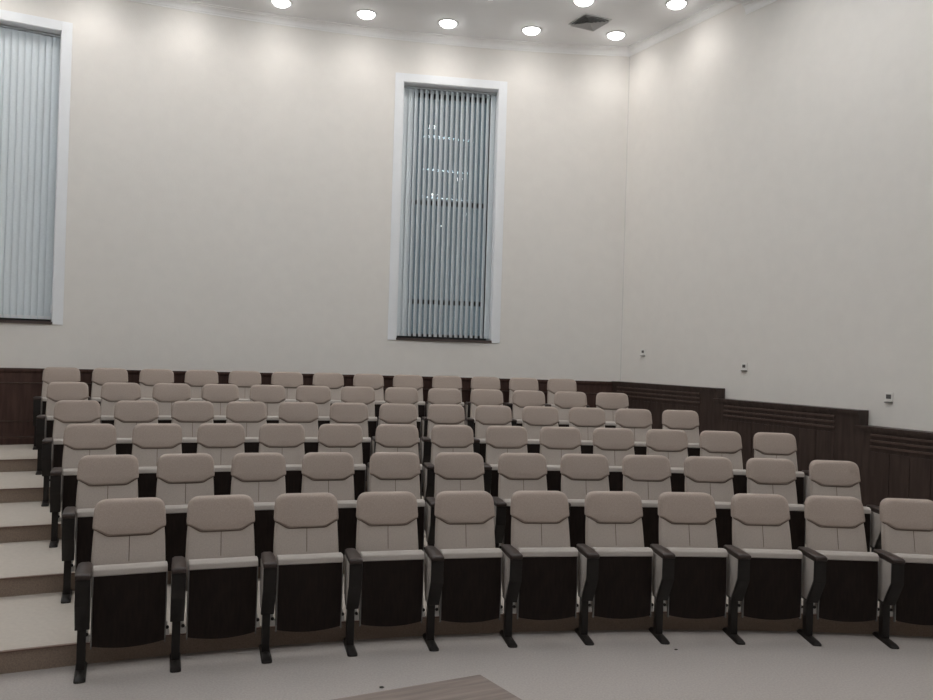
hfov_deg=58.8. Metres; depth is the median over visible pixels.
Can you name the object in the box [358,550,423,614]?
seat cushion
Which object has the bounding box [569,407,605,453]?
chair
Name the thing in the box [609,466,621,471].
seat cushion
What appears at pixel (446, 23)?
recessed light
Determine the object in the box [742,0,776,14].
trim
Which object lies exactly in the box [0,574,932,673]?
step
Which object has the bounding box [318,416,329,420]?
seat cushion
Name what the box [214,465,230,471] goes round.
seat cushion
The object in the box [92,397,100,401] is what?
seat cushion
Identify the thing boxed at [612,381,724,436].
trim
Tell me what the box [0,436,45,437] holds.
trim
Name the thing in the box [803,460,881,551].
chair
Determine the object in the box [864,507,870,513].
seat cushion
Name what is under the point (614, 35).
recessed light
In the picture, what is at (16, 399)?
wainscoting
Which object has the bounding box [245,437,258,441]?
seat cushion
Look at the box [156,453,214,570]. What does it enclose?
chair
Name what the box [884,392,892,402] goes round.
wall socket
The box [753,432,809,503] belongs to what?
chair
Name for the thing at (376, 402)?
seat cushion
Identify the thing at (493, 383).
chair
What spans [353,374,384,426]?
chair
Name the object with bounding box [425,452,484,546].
chair
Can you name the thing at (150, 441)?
chair
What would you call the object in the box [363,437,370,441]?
seat cushion
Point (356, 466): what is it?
seat cushion
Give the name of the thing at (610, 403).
chair
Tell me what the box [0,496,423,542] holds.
floor
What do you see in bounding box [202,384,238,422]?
chair
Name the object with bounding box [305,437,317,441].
seat cushion
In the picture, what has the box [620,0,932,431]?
wall
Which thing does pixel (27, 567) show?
floor
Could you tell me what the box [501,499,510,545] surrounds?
seat cushion
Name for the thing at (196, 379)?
chair
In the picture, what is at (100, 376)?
chair
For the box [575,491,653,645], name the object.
chair
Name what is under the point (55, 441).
seat cushion
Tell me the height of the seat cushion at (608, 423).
0.466 m
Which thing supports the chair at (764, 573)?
on the floor at (620, 664)
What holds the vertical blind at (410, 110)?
attached to the window at (401, 79)
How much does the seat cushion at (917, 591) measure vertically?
0.466 m
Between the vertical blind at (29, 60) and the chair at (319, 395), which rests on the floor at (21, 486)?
the chair at (319, 395)
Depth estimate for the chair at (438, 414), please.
9.62 m
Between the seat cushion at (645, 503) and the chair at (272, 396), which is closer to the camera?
the seat cushion at (645, 503)
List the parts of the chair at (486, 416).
frame, seat panel, backrest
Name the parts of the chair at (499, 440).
frame, armrest, seat panel, backrest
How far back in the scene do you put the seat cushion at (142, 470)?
7.42 m
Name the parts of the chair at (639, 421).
backrest, seat panel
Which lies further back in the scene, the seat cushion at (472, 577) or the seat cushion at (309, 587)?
the seat cushion at (472, 577)
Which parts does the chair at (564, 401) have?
backrest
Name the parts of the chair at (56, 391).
support post, frame, armrest, seat panel, backrest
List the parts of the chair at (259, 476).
backrest, seat panel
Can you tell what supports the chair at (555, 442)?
on the floor at (27, 567)
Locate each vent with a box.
[568,13,611,30]
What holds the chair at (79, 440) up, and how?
on the floor at (27, 567)
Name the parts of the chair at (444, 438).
fabric panel, armrest, frame, backrest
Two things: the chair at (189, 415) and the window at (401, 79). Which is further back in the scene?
the window at (401, 79)
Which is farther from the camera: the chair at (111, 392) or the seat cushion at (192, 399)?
the seat cushion at (192, 399)
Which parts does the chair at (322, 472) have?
backrest, seat panel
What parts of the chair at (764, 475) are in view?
backrest, seat panel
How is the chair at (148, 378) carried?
on the floor at (13, 458)
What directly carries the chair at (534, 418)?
on the floor at (19, 521)
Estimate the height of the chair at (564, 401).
1.003 m
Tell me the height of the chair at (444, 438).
1.003 m
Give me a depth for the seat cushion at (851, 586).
6.06 m
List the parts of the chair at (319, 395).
backrest, seat panel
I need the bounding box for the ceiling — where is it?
[190,0,719,46]
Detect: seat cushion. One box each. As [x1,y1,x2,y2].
[46,416,53,419]
[53,439,62,444]
[63,468,77,475]
[77,508,94,516]
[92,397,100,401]
[92,561,167,576]
[101,415,114,419]
[117,438,131,443]
[139,467,156,473]
[140,398,152,400]
[158,415,171,419]
[165,505,187,513]
[182,437,196,442]
[186,556,257,625]
[190,398,201,400]
[213,416,226,419]
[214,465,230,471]
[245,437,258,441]
[254,502,274,509]
[266,416,278,419]
[275,552,342,622]
[285,399,295,401]
[286,464,301,470]
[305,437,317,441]
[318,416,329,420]
[330,400,340,403]
[337,500,356,507]
[354,464,365,469]
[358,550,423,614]
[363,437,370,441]
[368,417,376,420]
[374,401,384,403]
[417,499,424,506]
[438,548,501,612]
[478,438,485,442]
[489,464,497,469]
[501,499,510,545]
[515,547,577,612]
[528,439,539,443]
[547,465,559,470]
[559,420,568,424]
[568,499,584,506]
[581,440,592,444]
[590,547,652,605]
[605,421,615,425]
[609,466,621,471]
[635,442,646,446]
[641,500,657,506]
[665,547,727,605]
[671,467,683,472]
[688,443,699,447]
[715,502,730,508]
[733,469,745,474]
[740,548,802,606]
[789,504,803,510]
[796,471,804,476]
[815,550,878,613]
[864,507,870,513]
[891,553,932,608]
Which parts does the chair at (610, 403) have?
backrest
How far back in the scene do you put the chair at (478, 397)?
10.94 m
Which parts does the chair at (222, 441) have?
backrest, seat panel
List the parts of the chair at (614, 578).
fabric panel, support post, foot plate, frame, armrest, backrest, seat panel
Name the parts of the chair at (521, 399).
backrest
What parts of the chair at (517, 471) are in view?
fabric panel, frame, armrest, seat panel, backrest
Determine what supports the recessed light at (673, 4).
in the ceiling
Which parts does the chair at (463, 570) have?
fabric panel, support post, foot plate, frame, armrest, backrest, seat panel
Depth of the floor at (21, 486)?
8.31 m
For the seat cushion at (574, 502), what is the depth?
7.18 m
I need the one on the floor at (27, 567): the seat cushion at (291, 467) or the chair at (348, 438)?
the chair at (348, 438)
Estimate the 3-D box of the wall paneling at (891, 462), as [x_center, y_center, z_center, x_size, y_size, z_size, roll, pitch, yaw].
[4.643,1.499,7.929,0.179,1.380,2.040,2,0,-27]
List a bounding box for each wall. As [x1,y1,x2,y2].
[0,0,629,381]
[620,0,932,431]
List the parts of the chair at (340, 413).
backrest, seat panel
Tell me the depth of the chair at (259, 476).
6.75 m
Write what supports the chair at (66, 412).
on the floor at (19, 521)
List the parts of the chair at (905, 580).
support post, fabric panel, foot plate, armrest, frame, backrest, seat panel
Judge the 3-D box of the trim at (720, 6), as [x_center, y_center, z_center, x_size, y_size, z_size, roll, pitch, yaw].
[2.998,-4.531,11.582,0.088,0.115,2.350,2,0,-27]
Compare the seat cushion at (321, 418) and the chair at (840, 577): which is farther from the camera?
the seat cushion at (321, 418)
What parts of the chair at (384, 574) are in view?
fabric panel, support post, foot plate, frame, armrest, backrest, seat panel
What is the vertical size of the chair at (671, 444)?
1.003 m
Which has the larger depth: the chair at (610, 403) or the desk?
the chair at (610, 403)
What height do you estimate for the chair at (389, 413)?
1.003 m
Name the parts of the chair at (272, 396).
backrest, seat panel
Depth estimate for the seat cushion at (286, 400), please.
11.40 m
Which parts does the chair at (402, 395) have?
backrest, seat panel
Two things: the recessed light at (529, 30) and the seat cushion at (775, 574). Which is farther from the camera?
the recessed light at (529, 30)
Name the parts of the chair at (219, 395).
seat panel, backrest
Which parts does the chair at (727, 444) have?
backrest, seat panel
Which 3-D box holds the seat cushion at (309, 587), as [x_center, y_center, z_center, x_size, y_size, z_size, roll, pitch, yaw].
[-1.058,1.604,5.564,0.433,0.466,0.124,2,0,-17]
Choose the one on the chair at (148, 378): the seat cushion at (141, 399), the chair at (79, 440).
the seat cushion at (141, 399)
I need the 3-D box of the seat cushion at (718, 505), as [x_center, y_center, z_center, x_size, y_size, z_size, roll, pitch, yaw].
[2.199,1.575,7.324,0.433,0.466,0.124,2,0,-2]
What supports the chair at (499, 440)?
on the floor at (27, 567)
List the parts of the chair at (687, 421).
backrest, seat panel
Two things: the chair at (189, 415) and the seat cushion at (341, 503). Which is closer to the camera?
the seat cushion at (341, 503)
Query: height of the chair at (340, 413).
1.003 m
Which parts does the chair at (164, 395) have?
seat panel, backrest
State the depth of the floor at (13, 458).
9.36 m
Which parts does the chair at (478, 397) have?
armrest, frame, backrest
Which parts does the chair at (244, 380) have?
backrest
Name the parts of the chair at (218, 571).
foot plate, support post, frame, armrest, backrest, seat panel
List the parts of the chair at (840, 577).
support post, fabric panel, foot plate, armrest, frame, backrest, seat panel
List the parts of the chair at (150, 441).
seat panel, backrest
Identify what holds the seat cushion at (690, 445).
on the chair at (687, 421)
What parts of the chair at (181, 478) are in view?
seat panel, backrest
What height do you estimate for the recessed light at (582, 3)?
0.055 m
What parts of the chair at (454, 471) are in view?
fabric panel, frame, armrest, backrest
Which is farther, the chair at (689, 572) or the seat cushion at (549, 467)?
the seat cushion at (549, 467)
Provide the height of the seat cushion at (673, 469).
0.466 m
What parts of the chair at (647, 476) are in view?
backrest, seat panel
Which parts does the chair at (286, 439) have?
backrest, seat panel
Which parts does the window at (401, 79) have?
sill, pane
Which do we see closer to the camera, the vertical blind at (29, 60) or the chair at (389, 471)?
the chair at (389, 471)
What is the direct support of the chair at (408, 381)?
on the floor at (13, 458)
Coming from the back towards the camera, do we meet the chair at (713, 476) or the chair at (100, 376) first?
the chair at (100, 376)
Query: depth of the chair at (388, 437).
8.31 m
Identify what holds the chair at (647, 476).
on the step
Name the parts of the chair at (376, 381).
seat panel, backrest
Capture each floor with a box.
[0,444,420,471]
[0,471,366,502]
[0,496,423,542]
[0,530,870,596]
[0,630,932,699]
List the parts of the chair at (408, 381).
backrest, seat panel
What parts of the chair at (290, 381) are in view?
backrest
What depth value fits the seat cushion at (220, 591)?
5.33 m
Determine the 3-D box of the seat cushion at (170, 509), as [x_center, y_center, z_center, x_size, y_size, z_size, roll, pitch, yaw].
[-2.183,1.439,6.450,0.433,0.466,0.124,2,0,-21]
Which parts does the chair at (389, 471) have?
backrest, seat panel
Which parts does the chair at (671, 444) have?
backrest, seat panel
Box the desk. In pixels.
[333,675,521,699]
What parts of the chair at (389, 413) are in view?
backrest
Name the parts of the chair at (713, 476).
backrest, seat panel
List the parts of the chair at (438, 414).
fabric panel, frame, armrest, backrest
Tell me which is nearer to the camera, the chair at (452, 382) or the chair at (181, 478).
the chair at (181, 478)
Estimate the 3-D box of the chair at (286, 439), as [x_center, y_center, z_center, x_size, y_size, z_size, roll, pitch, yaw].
[-1.781,1.221,7.874,0.558,1.003,0.494,2,0,-17]
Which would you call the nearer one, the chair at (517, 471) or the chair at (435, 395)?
the chair at (517, 471)
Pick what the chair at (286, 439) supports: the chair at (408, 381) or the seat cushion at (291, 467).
the seat cushion at (291, 467)
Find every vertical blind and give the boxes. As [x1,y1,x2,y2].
[0,24,59,319]
[397,85,495,338]
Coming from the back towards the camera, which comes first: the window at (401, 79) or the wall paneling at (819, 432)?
the window at (401, 79)
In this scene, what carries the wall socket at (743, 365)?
attached to the wall at (779, 205)
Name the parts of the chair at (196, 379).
backrest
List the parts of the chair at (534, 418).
seat panel, backrest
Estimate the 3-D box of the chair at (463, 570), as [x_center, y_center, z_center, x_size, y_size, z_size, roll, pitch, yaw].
[-0.015,1.536,5.849,0.558,1.003,0.494,2,0,-12]
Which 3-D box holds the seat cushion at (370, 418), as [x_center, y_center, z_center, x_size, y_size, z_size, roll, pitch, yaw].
[-1.358,1.076,10.485,0.433,0.466,0.124,2,0,-13]
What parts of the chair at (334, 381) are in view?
backrest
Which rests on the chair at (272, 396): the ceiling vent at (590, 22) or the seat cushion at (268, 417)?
the seat cushion at (268, 417)
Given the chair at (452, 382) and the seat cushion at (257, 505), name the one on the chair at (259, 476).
the seat cushion at (257, 505)
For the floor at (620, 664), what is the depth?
5.29 m
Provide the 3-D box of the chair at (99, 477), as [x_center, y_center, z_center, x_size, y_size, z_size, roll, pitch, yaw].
[-2.734,1.320,6.234,0.545,1.003,0.494,2,0,-23]
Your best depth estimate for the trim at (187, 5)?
12.17 m
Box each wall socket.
[741,363,746,370]
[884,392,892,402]
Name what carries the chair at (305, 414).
on the floor at (19, 521)
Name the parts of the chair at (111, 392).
seat panel, backrest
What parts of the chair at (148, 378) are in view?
backrest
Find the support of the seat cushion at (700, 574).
on the chair at (689, 572)
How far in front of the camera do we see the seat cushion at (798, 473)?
8.46 m
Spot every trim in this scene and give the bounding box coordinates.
[0,382,597,393]
[0,421,32,421]
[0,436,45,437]
[128,0,629,56]
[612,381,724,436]
[627,0,739,55]
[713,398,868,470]
[730,0,748,3]
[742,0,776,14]
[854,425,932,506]
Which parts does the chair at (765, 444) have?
backrest, seat panel, armrest, fabric panel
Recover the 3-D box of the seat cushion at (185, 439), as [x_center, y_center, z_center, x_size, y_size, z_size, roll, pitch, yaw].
[-2.893,1.157,8.760,0.433,0.466,0.124,2,0,-20]
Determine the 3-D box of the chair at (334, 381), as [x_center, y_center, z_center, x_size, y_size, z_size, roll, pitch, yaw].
[-1.959,0.826,11.587,0.558,1.003,0.494,2,0,-14]
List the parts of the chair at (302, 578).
fabric panel, support post, foot plate, frame, armrest, backrest, seat panel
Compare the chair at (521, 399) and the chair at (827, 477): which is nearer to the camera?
the chair at (827, 477)
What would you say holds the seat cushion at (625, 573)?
on the chair at (614, 578)
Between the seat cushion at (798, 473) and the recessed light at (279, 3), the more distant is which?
the recessed light at (279, 3)
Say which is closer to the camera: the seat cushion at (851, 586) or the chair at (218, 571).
the chair at (218, 571)
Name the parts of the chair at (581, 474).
seat panel, backrest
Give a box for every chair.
[32,367,79,449]
[36,382,88,474]
[41,400,100,506]
[49,424,116,547]
[61,454,138,603]
[73,497,168,683]
[88,368,127,405]
[100,382,140,425]
[114,400,158,454]
[132,423,182,497]
[139,369,173,400]
[152,383,190,422]
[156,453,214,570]
[170,494,259,672]
[171,401,213,453]
[185,370,218,400]
[197,423,244,494]
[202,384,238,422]
[226,401,266,452]
[228,371,260,400]
[231,453,285,566]
[249,385,285,422]
[259,423,304,492]
[259,493,343,663]
[271,372,302,401]
[278,402,318,453]
[296,385,330,430]
[301,452,356,561]
[313,373,343,404]
[318,424,365,499]
[329,403,370,480]
[341,386,376,451]
[343,491,424,656]
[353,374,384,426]
[367,424,422,498]
[369,452,424,551]
[371,403,419,459]
[378,387,420,437]
[393,374,424,435]
[420,404,464,495]
[421,388,460,436]
[423,425,473,530]
[423,491,502,651]
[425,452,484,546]
[426,375,463,416]
[464,389,502,436]
[465,376,500,416]
[473,405,511,462]
[483,426,527,496]
[493,453,546,548]
[500,491,578,647]
[504,377,538,410]
[511,390,544,425]
[522,406,558,453]
[539,427,581,491]
[545,379,589,407]
[554,391,586,426]
[560,454,609,547]
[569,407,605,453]
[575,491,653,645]
[593,428,634,490]
[596,392,628,427]
[615,408,651,454]
[622,455,671,547]
[646,429,687,491]
[649,492,727,644]
[662,410,699,456]
[684,456,733,547]
[699,431,746,494]
[722,493,802,644]
[746,458,805,549]
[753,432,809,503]
[797,495,879,645]
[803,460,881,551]
[872,498,932,648]
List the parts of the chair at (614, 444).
backrest, seat panel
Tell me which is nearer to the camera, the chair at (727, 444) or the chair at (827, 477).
the chair at (827, 477)
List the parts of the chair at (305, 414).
backrest, seat panel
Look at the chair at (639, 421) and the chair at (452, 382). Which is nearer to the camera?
the chair at (639, 421)
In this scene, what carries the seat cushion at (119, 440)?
on the chair at (127, 413)
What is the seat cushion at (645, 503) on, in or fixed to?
on the chair at (647, 476)
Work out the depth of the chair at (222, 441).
7.82 m
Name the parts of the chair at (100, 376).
backrest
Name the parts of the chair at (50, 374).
support post, frame, armrest, seat panel, backrest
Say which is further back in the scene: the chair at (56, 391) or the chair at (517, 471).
the chair at (56, 391)
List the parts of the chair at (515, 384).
backrest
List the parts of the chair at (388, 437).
fabric panel, backrest, seat panel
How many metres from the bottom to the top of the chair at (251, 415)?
1.003 m
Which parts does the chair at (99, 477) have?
foot plate, support post, frame, armrest, fabric panel, seat panel, backrest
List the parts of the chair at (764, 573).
support post, fabric panel, foot plate, armrest, frame, backrest, seat panel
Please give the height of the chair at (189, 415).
1.003 m
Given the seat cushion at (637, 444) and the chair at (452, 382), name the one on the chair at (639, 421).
the seat cushion at (637, 444)
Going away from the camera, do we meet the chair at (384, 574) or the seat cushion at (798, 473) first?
the chair at (384, 574)
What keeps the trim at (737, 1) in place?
attached to the wall at (779, 205)
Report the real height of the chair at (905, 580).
1.003 m
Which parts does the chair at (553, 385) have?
backrest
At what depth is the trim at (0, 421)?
10.58 m
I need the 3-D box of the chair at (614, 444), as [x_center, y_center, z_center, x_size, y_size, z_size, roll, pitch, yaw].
[1.517,1.324,8.506,0.558,1.003,0.494,2,0,-4]
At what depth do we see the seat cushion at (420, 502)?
6.94 m
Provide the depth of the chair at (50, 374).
10.51 m
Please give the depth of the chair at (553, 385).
12.28 m
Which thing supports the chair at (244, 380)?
on the floor at (13, 458)
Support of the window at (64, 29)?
in the wall at (229, 186)
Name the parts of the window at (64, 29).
sill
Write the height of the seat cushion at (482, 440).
0.466 m
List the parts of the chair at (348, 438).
backrest, seat panel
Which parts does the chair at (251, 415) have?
backrest, seat panel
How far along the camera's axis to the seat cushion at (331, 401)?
11.55 m
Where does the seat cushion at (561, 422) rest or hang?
on the chair at (564, 401)
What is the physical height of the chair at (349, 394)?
1.003 m
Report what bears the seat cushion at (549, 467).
on the chair at (555, 442)
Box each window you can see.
[0,9,72,324]
[387,72,506,342]
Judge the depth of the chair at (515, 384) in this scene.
12.23 m
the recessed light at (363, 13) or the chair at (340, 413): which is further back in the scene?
the recessed light at (363, 13)
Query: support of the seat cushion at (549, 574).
on the chair at (540, 565)
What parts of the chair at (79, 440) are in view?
foot plate, support post, frame, armrest, seat panel, backrest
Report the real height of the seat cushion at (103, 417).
0.466 m
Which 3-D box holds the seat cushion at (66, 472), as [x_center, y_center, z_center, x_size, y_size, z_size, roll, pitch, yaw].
[-3.318,1.273,7.287,0.433,0.466,0.124,2,0,-24]
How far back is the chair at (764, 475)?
7.47 m
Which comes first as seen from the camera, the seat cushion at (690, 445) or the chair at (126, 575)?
the chair at (126, 575)
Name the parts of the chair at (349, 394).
backrest, seat panel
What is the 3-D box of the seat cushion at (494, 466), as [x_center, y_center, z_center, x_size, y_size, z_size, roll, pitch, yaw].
[0.441,1.391,8.377,0.433,0.466,0.124,2,0,-9]
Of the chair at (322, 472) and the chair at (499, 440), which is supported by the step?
the chair at (322, 472)
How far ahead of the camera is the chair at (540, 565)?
5.91 m
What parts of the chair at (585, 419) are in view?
seat panel, backrest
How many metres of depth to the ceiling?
11.55 m
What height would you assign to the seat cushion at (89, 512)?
0.466 m
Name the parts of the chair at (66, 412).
foot plate, support post, frame, armrest, seat panel, backrest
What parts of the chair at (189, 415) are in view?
seat panel, backrest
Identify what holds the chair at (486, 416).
on the floor at (19, 521)
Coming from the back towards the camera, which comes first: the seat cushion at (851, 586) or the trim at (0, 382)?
the trim at (0, 382)
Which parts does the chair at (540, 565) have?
fabric panel, support post, foot plate, armrest, frame, backrest, seat panel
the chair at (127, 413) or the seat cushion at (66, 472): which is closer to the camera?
the seat cushion at (66, 472)
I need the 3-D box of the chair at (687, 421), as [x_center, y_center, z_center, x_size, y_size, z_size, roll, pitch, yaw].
[2.570,1.225,9.754,0.641,1.003,0.494,2,0,0]
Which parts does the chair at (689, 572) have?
fabric panel, support post, foot plate, armrest, frame, backrest, seat panel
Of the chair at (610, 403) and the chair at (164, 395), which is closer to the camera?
the chair at (164, 395)
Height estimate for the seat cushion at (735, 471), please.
0.466 m
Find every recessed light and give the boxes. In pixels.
[270,0,292,7]
[356,9,376,18]
[438,19,458,27]
[521,26,541,34]
[573,0,594,6]
[606,31,625,39]
[665,0,687,9]
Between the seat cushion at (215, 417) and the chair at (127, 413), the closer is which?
the chair at (127, 413)
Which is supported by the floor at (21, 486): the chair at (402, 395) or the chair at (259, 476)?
the chair at (402, 395)
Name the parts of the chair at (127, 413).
seat panel, backrest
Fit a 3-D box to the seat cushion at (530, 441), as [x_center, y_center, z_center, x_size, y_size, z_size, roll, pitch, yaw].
[0.896,1.276,9.653,0.433,0.466,0.124,2,0,-6]
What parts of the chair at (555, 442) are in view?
seat panel, backrest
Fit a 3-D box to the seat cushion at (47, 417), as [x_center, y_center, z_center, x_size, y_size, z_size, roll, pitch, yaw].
[-4.527,0.975,9.387,0.433,0.466,0.124,2,0,-25]
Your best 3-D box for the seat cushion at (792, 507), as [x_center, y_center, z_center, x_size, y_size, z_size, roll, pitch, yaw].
[2.760,1.592,7.329,0.433,0.466,0.124,2,0,1]
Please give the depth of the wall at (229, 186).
11.87 m
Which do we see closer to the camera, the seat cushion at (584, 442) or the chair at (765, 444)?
the chair at (765, 444)
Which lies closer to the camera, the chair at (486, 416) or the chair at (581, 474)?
the chair at (581, 474)
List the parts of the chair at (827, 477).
backrest, seat panel, armrest, fabric panel, frame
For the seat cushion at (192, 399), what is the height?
0.466 m
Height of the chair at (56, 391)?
1.003 m
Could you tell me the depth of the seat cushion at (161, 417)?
9.75 m
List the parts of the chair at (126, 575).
foot plate, support post, frame, armrest, fabric panel, seat panel, backrest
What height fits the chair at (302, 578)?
1.003 m
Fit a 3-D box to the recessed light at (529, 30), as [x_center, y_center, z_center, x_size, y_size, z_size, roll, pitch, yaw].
[0.942,-4.621,12.020,0.300,0.055,0.300,2,0,0]
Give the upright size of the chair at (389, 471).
1.003 m
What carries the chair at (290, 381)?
on the floor at (13, 458)
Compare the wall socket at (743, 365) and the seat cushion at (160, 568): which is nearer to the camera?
the seat cushion at (160, 568)
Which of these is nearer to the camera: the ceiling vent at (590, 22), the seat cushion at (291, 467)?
the seat cushion at (291, 467)

